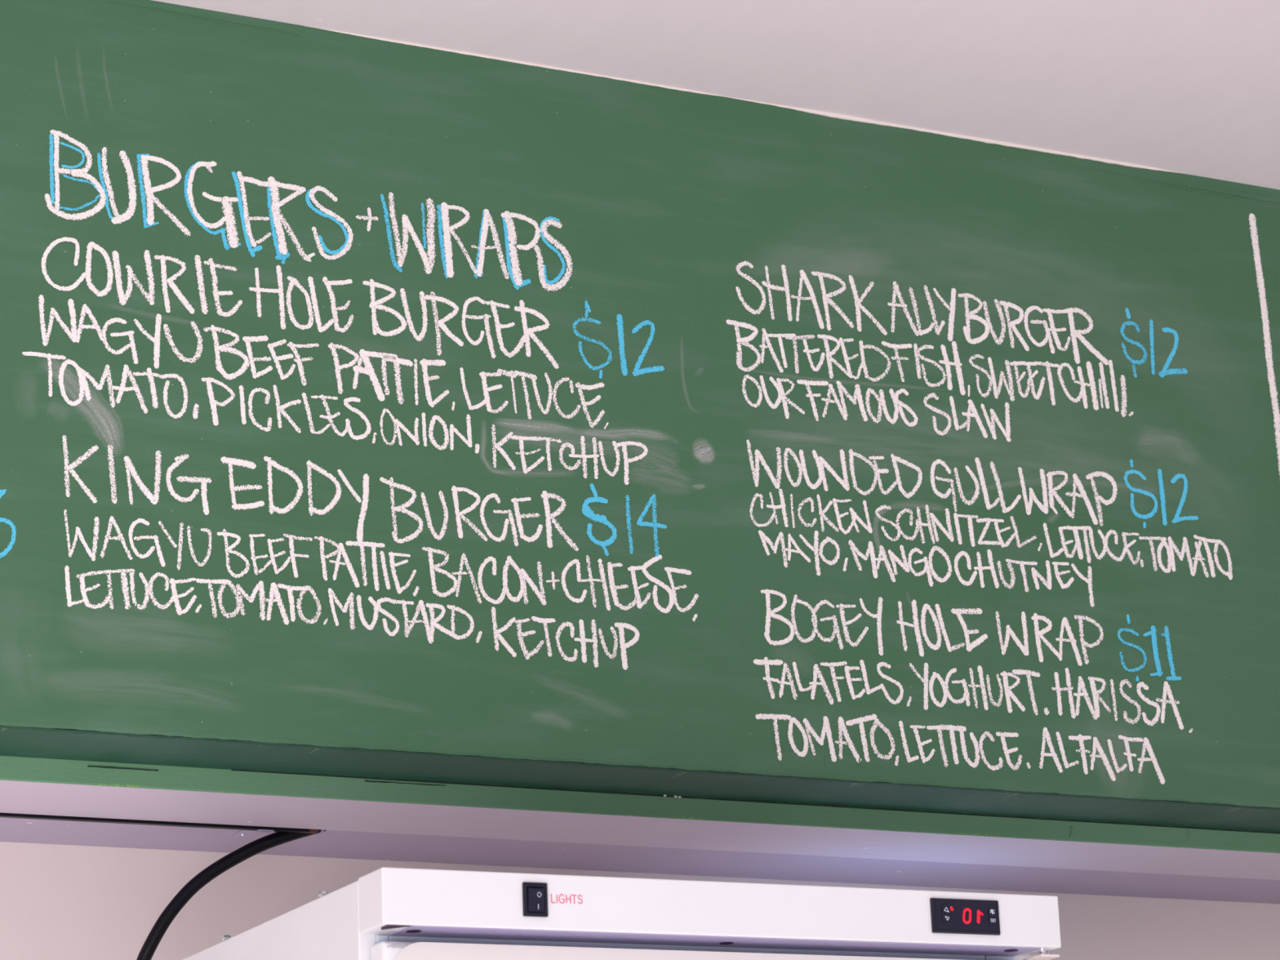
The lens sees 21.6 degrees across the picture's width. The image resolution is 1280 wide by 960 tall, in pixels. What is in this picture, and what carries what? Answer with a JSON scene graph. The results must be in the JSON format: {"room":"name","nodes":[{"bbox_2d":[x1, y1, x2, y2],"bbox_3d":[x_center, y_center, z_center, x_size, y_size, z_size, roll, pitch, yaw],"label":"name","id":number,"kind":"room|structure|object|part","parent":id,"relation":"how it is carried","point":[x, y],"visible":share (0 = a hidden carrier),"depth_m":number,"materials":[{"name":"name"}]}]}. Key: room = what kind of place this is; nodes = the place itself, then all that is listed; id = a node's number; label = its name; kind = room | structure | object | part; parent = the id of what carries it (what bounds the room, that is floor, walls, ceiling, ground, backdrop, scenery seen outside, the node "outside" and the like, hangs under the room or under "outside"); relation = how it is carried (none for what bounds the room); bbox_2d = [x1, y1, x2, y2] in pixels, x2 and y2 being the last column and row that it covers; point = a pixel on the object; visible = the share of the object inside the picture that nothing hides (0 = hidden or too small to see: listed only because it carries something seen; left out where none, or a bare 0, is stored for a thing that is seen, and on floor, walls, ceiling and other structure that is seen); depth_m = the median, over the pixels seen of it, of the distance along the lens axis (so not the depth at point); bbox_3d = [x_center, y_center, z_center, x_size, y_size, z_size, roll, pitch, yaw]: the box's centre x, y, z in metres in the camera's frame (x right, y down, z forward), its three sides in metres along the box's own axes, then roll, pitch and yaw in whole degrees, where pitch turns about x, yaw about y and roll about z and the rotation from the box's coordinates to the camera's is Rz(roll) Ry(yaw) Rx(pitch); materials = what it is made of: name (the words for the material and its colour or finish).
{"room":"eatery","nodes":[
{"label":"eatery","id":0,"kind":"room"},
{"bbox_2d":[0,841,1279,959],"bbox_3d":[-0.235,1.103,4.124,12.500,3.300,0.120,6,-18,-27],"label":"wall","id":1,"kind":"structure","parent":0,"point":[58,902],"depth_m":4.09,"materials":[{"name":"paint"}]},
{"bbox_2d":[0,813,309,833],"bbox_3d":[-0.798,0.367,3.745,0.918,0.009,0.009,6,-18,-27],"label":"cable","id":2,"kind":"object","parent":1,"relation":"attached to","point":[2,815],"visible":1,"depth_m":3.86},
{"bbox_2d":[232,829,273,836],"bbox_3d":[-0.457,0.416,3.959,0.018,0.010,0.086,6,-18,-27],"label":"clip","id":3,"kind":"object","parent":1,"relation":"attached to","point":[242,833],"visible":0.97,"depth_m":3.97,"materials":[{"name":"plastic"}]},
{"bbox_2d":[306,829,324,835],"bbox_3d":[-0.396,0.413,3.960,0.046,0.008,0.044,6,-18,-27],"label":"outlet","id":4,"kind":"object","parent":1,"relation":"attached to","point":[311,831],"visible":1,"depth_m":3.95,"materials":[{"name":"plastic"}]},
{"bbox_2d":[136,829,325,959],"bbox_3d":[-0.480,1.488,3.638,0.296,2.268,0.099,-4,-16,7],"label":"power cable","id":5,"kind":"object","parent":4,"relation":"hanging from","point":[256,846],"visible":0.97,"depth_m":3.91,"materials":[{"name":"black rubber"}]},
{"bbox_2d":[0,817,1279,903],"bbox_3d":[0.037,0.477,4.276,5.200,0.012,0.203,6,-18,-27],"label":"trim","id":6,"kind":"structure","parent":1,"relation":"attached to","point":[328,843],"depth_m":4.28,"materials":[{"name":"paint"}]},
{"bbox_2d":[151,0,1279,190],"bbox_3d":[0.408,-0.774,3.253,12.500,0.100,2.940,6,-18,-27],"label":"ceiling","id":7,"kind":"structure","parent":0,"point":[1192,87],"depth_m":3.98,"materials":[{"name":"paint"}]},
{"bbox_2d":[306,26,725,97],"bbox_3d":[-0.134,-0.493,3.969,0.565,0.004,0.004,6,-18,-27],"label":"trim","id":8,"kind":"structure","parent":7,"relation":"attached to","point":[355,34],"depth_m":3.97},
{"bbox_2d":[0,0,1279,853],"bbox_3d":[0.187,-0.021,4.085,5.200,0.865,0.155,6,-18,-27],"label":"chalkboard","id":9,"kind":"object","parent":7,"relation":"attached to","point":[384,421],"visible":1,"depth_m":3.89,"materials":[{"name":"green paint"}]},
{"bbox_2d":[0,780,1279,879],"bbox_3d":[0.126,0.429,4.111,5.200,0.018,0.182,6,-18,-27],"label":"trim","id":10,"kind":"structure","parent":9,"relation":"attached to","point":[15,797],"depth_m":4.03,"materials":[{"name":"paint"}]},
{"bbox_3d":[0.168,0.392,4.036,5.200,0.046,0.004,6,-18,-27],"label":"rail","id":11,"kind":"part","parent":9,"relation":"part of","materials":[{"name":"green paint"}]},
{"bbox_2d":[725,96,1183,173],"bbox_3d":[0.399,-0.435,4.238,0.705,0.008,0.008,6,-18,-27],"label":"trim","id":12,"kind":"structure","parent":7,"relation":"attached to","point":[820,113],"depth_m":4.24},
{"bbox_3d":[1.811,1.590,-0.025,12.500,0.100,8.540,6,-18,-27],"label":"floor","id":13,"kind":"structure","parent":0,"visible":0},
{"bbox_2d":[182,866,1061,959],"bbox_3d":[-0.007,1.489,3.322,0.763,2.095,0.698,6,-18,-25],"label":"refrigerator","id":14,"kind":"object","parent":13,"relation":"on","point":[388,913],"visible":1,"depth_m":3.31,"materials":[{"name":"white metal"}]},
{"bbox_3d":[-0.211,1.347,2.954,0.011,1.897,0.003,6,-18,-25],"label":"rail","id":15,"kind":"part","parent":14,"relation":"part of","materials":[{"name":"white metal"}]},
{"bbox_3d":[0.108,1.378,3.085,0.719,1.888,0.031,6,-18,-25],"label":"door","id":16,"kind":"part","parent":14,"relation":"part of","materials":[{"name":"glass"}]},
{"bbox_2d":[522,881,547,917],"bbox_3d":[-0.101,0.404,3.230,0.025,0.033,0.006,6,-18,-27],"label":"light switch","id":17,"kind":"object","parent":14,"relation":"attached to","point":[535,894],"depth_m":3.23,"materials":[{"name":"black plastic"}]},
{"bbox_3d":[0.113,1.369,3.072,0.700,1.877,0.002,6,-18,-25],"label":"door","id":18,"kind":"part","parent":14,"relation":"part of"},
{"bbox_3d":[0.059,0.470,3.363,0.668,0.006,0.004,6,-18,-25],"label":"rail","id":19,"kind":"part","parent":14,"relation":"part of","materials":[{"name":"white metal"}]},
{"bbox_3d":[0.376,0.502,3.514,0.033,0.007,0.004,6,-18,-25],"label":"rail","id":20,"kind":"part","parent":14,"relation":"part of","materials":[{"name":"white metal"}]}
]}

